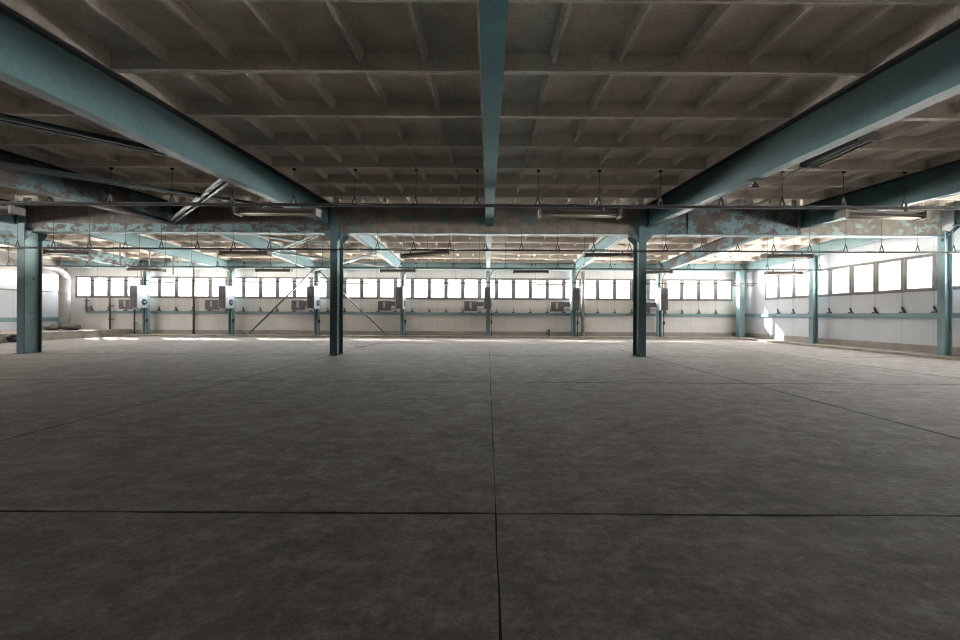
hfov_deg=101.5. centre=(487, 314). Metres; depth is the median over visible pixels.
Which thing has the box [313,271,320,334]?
wall column
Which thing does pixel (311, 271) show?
brace
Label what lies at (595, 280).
window
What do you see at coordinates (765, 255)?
fluorescent light
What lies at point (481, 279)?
window
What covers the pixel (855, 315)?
rail
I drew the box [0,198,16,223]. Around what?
steel beam
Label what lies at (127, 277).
window
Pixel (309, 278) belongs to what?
window
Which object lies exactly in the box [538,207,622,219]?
fluorescent light
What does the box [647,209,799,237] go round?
cross beam
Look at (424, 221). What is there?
cross beam
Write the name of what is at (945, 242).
wall column
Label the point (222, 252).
tray
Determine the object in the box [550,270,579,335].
heater
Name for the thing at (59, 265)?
rail
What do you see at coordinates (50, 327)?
lump
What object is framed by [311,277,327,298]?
window
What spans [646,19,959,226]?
steel beam
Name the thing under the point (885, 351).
kerb
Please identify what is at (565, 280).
window
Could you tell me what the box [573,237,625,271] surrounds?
steel beam
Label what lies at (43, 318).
rail
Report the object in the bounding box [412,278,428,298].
window
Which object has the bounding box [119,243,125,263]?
bracket
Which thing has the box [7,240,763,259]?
cross beam
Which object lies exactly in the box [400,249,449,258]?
fluorescent light
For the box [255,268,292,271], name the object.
fluorescent light
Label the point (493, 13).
steel beam
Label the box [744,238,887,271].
steel beam
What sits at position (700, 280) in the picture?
window
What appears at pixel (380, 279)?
window
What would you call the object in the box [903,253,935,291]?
window
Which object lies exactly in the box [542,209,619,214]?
fluorescent tube
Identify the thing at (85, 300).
pipe
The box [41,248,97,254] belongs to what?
fluorescent light
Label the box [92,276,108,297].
window
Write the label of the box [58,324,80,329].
lump
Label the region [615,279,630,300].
window
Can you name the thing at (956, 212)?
steel beam
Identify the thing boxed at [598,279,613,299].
window
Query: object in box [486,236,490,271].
steel beam
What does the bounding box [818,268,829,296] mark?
window
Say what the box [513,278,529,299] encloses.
window
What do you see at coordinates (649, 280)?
window
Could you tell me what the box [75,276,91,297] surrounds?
window
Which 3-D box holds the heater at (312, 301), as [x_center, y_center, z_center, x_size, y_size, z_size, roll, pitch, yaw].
[-12.791,-0.932,27.415,2.135,4.690,0.921,0,0,18]
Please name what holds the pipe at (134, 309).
attached to the wall at (78, 315)
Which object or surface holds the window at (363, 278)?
in the wall at (78, 315)
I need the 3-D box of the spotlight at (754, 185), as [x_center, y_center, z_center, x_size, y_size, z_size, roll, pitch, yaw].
[6.296,-3.086,9.250,0.400,0.200,0.200,0,0,0]
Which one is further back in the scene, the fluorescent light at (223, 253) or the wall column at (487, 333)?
the wall column at (487, 333)
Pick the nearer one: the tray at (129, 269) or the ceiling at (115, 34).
the ceiling at (115, 34)
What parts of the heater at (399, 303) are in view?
casing, panel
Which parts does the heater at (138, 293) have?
casing, panel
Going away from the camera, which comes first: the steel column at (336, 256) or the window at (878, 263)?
the steel column at (336, 256)
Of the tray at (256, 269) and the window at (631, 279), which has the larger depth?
the window at (631, 279)
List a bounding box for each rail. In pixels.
[0,211,959,253]
[0,288,57,292]
[0,317,57,321]
[6,234,837,270]
[86,311,735,316]
[90,262,755,283]
[745,313,959,317]
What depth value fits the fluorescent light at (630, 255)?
14.67 m
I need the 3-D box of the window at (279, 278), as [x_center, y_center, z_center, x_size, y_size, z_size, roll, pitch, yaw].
[-14.582,-1.956,28.332,1.200,1.560,0.135,0,0,0]
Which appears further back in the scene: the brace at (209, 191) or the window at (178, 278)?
the window at (178, 278)
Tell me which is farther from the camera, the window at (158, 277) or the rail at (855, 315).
the window at (158, 277)
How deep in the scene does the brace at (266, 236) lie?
18.70 m
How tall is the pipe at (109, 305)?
2.240 m
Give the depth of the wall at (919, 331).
19.47 m
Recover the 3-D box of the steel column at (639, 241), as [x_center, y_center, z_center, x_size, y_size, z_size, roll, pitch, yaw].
[6.027,-1.305,15.585,0.760,5.873,0.730,0,0,0]
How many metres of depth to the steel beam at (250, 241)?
21.63 m
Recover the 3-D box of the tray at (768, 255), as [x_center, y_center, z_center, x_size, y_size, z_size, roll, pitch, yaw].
[11.262,-2.244,14.750,1.760,0.110,0.280,0,0,0]
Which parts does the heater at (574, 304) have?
panel, casing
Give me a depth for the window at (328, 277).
28.29 m
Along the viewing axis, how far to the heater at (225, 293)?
27.27 m
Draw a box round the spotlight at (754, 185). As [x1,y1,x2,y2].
[745,179,764,189]
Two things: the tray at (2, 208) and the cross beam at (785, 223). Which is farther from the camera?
the cross beam at (785, 223)
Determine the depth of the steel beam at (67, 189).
11.69 m
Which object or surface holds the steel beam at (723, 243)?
attached to the ceiling at (204, 240)
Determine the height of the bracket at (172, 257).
1.050 m
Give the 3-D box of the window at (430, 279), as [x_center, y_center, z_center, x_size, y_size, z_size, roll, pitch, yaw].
[-3.638,-1.899,28.332,1.200,1.560,0.135,0,0,0]
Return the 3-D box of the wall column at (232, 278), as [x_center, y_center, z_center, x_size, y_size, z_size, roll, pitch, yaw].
[-18.145,-0.949,27.710,0.540,4.670,0.420,0,0,0]
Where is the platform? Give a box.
[0,329,131,342]
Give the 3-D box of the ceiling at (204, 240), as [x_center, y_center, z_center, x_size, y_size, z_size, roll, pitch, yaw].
[-5.903,-4.243,22.000,49.350,1.103,13.000,0,0,0]
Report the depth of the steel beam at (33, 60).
6.67 m
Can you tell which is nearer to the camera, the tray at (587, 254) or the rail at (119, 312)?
the tray at (587, 254)
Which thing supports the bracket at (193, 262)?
hanging from the steel beam at (132, 240)
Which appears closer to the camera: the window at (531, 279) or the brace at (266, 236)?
the brace at (266, 236)
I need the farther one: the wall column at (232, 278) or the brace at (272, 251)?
the wall column at (232, 278)
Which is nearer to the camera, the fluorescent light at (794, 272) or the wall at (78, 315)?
the fluorescent light at (794, 272)
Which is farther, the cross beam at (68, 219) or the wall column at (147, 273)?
the wall column at (147, 273)
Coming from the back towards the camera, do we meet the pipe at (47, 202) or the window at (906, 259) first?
the window at (906, 259)
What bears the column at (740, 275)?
on the kerb at (180, 335)
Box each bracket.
[88,236,96,261]
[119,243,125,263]
[172,257,178,274]
[193,262,198,276]
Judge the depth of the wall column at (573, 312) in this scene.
27.69 m
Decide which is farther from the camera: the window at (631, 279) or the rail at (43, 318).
the window at (631, 279)
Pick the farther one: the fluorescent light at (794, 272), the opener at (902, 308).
the fluorescent light at (794, 272)
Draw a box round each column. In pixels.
[12,205,47,353]
[142,271,149,333]
[226,268,236,334]
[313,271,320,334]
[324,207,348,354]
[398,273,405,335]
[484,272,490,335]
[570,270,577,336]
[628,208,651,356]
[654,274,662,336]
[736,271,747,337]
[807,255,818,343]
[937,226,959,355]
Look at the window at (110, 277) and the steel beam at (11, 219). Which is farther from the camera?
the window at (110, 277)
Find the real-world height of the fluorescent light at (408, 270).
0.225 m
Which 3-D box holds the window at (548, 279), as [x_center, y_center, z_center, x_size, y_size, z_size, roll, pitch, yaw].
[4.874,-1.855,28.332,1.200,1.560,0.135,0,0,0]
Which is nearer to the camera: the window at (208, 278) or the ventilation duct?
the ventilation duct
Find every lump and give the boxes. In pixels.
[43,325,59,329]
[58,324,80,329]
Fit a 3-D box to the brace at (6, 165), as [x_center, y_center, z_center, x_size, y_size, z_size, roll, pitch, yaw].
[-9.283,-3.374,10.150,0.210,0.335,8.454,0,0,45]
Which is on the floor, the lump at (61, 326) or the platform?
the platform
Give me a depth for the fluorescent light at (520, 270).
20.22 m
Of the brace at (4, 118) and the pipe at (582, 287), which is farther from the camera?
the pipe at (582, 287)
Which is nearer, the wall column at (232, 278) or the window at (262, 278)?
the wall column at (232, 278)
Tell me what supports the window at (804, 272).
in the wall at (919, 331)
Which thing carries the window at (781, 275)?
in the wall at (919, 331)
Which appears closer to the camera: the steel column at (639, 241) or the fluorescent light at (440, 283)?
the steel column at (639, 241)
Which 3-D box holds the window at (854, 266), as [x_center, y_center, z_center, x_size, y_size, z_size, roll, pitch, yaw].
[18.592,-1.783,19.370,0.135,1.560,1.230,0,0,0]
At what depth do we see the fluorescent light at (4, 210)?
11.15 m
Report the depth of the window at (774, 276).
25.74 m
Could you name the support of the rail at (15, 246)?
hanging from the ceiling at (115, 34)
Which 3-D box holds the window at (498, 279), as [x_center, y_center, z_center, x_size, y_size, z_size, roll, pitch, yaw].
[1.226,-1.874,28.332,1.200,1.560,0.135,0,0,0]
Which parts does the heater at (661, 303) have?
panel, casing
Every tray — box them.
[0,206,7,211]
[44,250,88,252]
[128,268,160,270]
[221,251,265,253]
[236,207,312,212]
[256,269,288,270]
[381,269,413,271]
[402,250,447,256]
[514,270,546,271]
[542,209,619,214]
[586,253,631,255]
[646,270,671,272]
[767,254,811,256]
[769,271,800,273]
[849,210,926,216]
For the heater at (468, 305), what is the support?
attached to the wall column at (487, 333)
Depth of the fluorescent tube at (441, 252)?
14.69 m
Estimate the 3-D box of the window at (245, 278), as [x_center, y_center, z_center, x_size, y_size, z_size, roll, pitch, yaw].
[-17.014,-1.968,28.332,1.200,1.560,0.135,0,0,0]
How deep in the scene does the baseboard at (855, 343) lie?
19.32 m
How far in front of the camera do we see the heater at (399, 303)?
27.31 m
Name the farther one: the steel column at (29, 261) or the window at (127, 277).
the window at (127, 277)
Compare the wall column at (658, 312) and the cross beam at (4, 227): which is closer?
the cross beam at (4, 227)
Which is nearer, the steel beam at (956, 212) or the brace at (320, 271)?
the steel beam at (956, 212)
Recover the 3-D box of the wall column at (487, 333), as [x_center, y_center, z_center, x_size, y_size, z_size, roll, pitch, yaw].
[0.004,-0.855,27.710,0.540,4.670,0.420,0,0,0]
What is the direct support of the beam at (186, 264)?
on the wall column at (402, 311)
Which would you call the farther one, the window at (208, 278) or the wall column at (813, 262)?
the window at (208, 278)
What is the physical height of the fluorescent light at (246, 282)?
0.113 m
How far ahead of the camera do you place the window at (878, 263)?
18.16 m
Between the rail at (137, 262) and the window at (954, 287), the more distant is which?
the rail at (137, 262)
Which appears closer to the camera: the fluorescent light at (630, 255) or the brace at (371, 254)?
the fluorescent light at (630, 255)
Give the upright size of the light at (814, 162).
1.151 m
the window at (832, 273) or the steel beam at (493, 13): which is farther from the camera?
the window at (832, 273)
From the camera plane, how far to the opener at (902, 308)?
17.48 m
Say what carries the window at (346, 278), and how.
in the wall at (78, 315)
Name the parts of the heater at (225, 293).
casing, panel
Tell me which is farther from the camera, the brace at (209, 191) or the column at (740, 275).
the column at (740, 275)
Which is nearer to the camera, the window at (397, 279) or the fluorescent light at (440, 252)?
the fluorescent light at (440, 252)
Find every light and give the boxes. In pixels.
[0,204,25,215]
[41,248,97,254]
[126,267,165,271]
[219,249,271,255]
[232,205,320,217]
[246,282,272,283]
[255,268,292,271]
[380,268,415,272]
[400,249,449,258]
[440,283,465,284]
[513,269,548,273]
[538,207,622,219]
[583,251,632,257]
[646,269,672,273]
[761,252,814,258]
[764,270,802,274]
[771,131,878,185]
[835,208,929,221]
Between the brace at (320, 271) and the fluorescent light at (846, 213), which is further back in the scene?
the brace at (320, 271)
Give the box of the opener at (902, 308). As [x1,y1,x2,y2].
[899,296,905,312]
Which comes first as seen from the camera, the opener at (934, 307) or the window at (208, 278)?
the opener at (934, 307)
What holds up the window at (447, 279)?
in the wall at (78, 315)
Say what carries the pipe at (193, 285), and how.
attached to the wall at (78, 315)
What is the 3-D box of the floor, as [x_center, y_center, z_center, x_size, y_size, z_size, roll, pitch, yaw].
[-5.934,1.719,6.150,49.560,0.300,44.914,0,0,0]
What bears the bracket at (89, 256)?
hanging from the steel beam at (132, 240)
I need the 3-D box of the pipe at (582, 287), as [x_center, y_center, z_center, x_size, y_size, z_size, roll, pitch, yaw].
[6.784,-0.800,28.076,0.310,4.630,0.441,0,0,0]
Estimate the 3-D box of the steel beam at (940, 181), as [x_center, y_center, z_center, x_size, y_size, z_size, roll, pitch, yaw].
[12.377,-3.184,-0.273,0.288,2.150,31.355,0,0,0]
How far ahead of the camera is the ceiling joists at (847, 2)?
7.92 m
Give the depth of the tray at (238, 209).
11.12 m
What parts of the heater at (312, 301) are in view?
casing, panel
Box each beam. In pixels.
[0,3,330,225]
[0,149,177,224]
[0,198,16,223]
[0,222,16,232]
[0,233,142,267]
[26,205,329,234]
[58,260,744,270]
[82,234,229,269]
[217,235,316,269]
[338,207,638,236]
[350,235,402,268]
[479,0,508,226]
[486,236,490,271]
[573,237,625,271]
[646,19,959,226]
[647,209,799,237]
[660,237,761,268]
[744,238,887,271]
[793,209,942,237]
[800,159,959,227]
[952,205,959,225]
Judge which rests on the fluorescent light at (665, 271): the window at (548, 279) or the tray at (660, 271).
the tray at (660, 271)
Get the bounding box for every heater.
[119,267,147,333]
[205,268,234,334]
[291,270,319,334]
[378,272,405,334]
[464,269,493,335]
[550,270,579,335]
[646,274,667,336]
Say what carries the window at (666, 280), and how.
in the wall at (78, 315)
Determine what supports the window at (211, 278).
in the wall at (78, 315)
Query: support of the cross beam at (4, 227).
attached to the steel column at (29, 261)
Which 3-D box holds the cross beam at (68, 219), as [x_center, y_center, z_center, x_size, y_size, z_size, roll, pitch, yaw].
[-12.100,-3.792,15.585,12.140,1.088,0.420,0,0,0]
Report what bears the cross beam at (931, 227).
attached to the wall column at (945, 242)
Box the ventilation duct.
[42,264,70,324]
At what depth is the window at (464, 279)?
28.29 m
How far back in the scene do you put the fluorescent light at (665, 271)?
20.24 m
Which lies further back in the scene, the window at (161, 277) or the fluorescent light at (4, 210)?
the window at (161, 277)
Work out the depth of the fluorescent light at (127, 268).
20.23 m
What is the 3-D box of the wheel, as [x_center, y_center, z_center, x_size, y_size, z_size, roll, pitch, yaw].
[-25.442,1.248,21.000,0.250,0.426,0.430,0,0,0]
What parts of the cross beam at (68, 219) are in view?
plate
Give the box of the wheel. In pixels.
[7,334,16,341]
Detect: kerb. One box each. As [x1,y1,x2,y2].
[117,334,751,338]
[739,338,959,360]
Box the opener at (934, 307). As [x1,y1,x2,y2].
[930,295,936,312]
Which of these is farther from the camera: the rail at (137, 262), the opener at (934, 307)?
the rail at (137, 262)
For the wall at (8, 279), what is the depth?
25.16 m
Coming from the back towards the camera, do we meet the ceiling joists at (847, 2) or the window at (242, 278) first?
the window at (242, 278)
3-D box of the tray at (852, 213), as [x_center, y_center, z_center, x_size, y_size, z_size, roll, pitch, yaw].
[11.239,-2.884,11.200,2.266,0.142,0.360,1,0,0]
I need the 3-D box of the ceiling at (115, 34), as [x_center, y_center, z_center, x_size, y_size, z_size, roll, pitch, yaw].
[-5.905,-3.902,-0.822,49.350,1.785,32.644,0,0,0]
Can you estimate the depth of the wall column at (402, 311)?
27.67 m
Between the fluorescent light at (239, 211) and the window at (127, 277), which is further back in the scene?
the window at (127, 277)
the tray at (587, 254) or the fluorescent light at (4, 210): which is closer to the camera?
the fluorescent light at (4, 210)
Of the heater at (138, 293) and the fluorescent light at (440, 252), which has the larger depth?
the heater at (138, 293)
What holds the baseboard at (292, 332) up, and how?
attached to the wall at (78, 315)
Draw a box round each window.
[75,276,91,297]
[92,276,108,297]
[109,276,125,297]
[126,276,139,297]
[150,276,159,297]
[159,276,175,297]
[176,276,192,297]
[195,277,209,297]
[210,277,226,297]
[235,277,243,297]
[244,277,260,298]
[261,277,277,298]
[277,277,293,298]
[294,277,310,298]
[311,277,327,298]
[328,277,344,298]
[345,277,361,298]
[362,277,378,298]
[379,278,394,298]
[396,278,411,298]
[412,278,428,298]
[429,278,445,299]
[446,278,462,299]
[463,278,479,299]
[480,278,496,299]
[497,278,512,299]
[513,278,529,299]
[530,278,546,299]
[547,278,563,299]
[564,279,580,299]
[585,279,597,299]
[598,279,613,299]
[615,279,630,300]
[631,279,647,300]
[648,279,664,300]
[665,279,681,300]
[682,279,698,300]
[699,279,715,300]
[716,279,732,300]
[764,275,778,299]
[778,274,793,298]
[794,271,808,297]
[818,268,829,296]
[830,265,851,295]
[851,261,875,294]
[876,258,903,293]
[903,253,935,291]
[936,250,959,290]
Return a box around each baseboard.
[132,329,735,336]
[745,333,959,355]
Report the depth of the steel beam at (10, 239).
23.91 m
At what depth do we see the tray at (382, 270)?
20.24 m
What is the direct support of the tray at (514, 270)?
on the fluorescent light at (520, 270)
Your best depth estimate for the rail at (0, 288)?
25.23 m
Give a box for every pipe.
[0,167,959,209]
[84,297,89,311]
[108,298,113,328]
[133,309,134,333]
[192,277,196,333]
[580,271,585,335]
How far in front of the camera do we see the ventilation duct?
27.07 m
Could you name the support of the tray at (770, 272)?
on the fluorescent light at (794, 272)
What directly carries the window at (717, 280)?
in the wall at (78, 315)
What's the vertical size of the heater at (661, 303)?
4.690 m
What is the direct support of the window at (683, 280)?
in the wall at (78, 315)
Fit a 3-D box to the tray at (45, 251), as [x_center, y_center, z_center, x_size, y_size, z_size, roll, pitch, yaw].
[-15.738,-2.385,14.750,1.760,0.110,0.280,0,0,0]
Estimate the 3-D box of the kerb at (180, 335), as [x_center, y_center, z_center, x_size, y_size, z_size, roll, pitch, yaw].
[-3.583,1.521,27.725,44.250,0.120,1.150,0,0,0]
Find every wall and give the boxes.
[0,250,66,330]
[67,268,736,332]
[745,201,959,346]
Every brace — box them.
[0,113,183,157]
[0,161,283,207]
[168,178,229,222]
[246,270,313,334]
[252,235,373,252]
[256,250,393,268]
[272,235,319,254]
[312,253,376,271]
[318,270,388,335]
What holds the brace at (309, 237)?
attached to the steel beam at (369, 241)
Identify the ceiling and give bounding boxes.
[0,0,959,204]
[0,196,953,263]
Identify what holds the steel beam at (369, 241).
attached to the steel column at (336, 256)
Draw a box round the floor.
[0,336,959,639]
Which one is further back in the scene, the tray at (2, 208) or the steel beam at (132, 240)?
the steel beam at (132, 240)

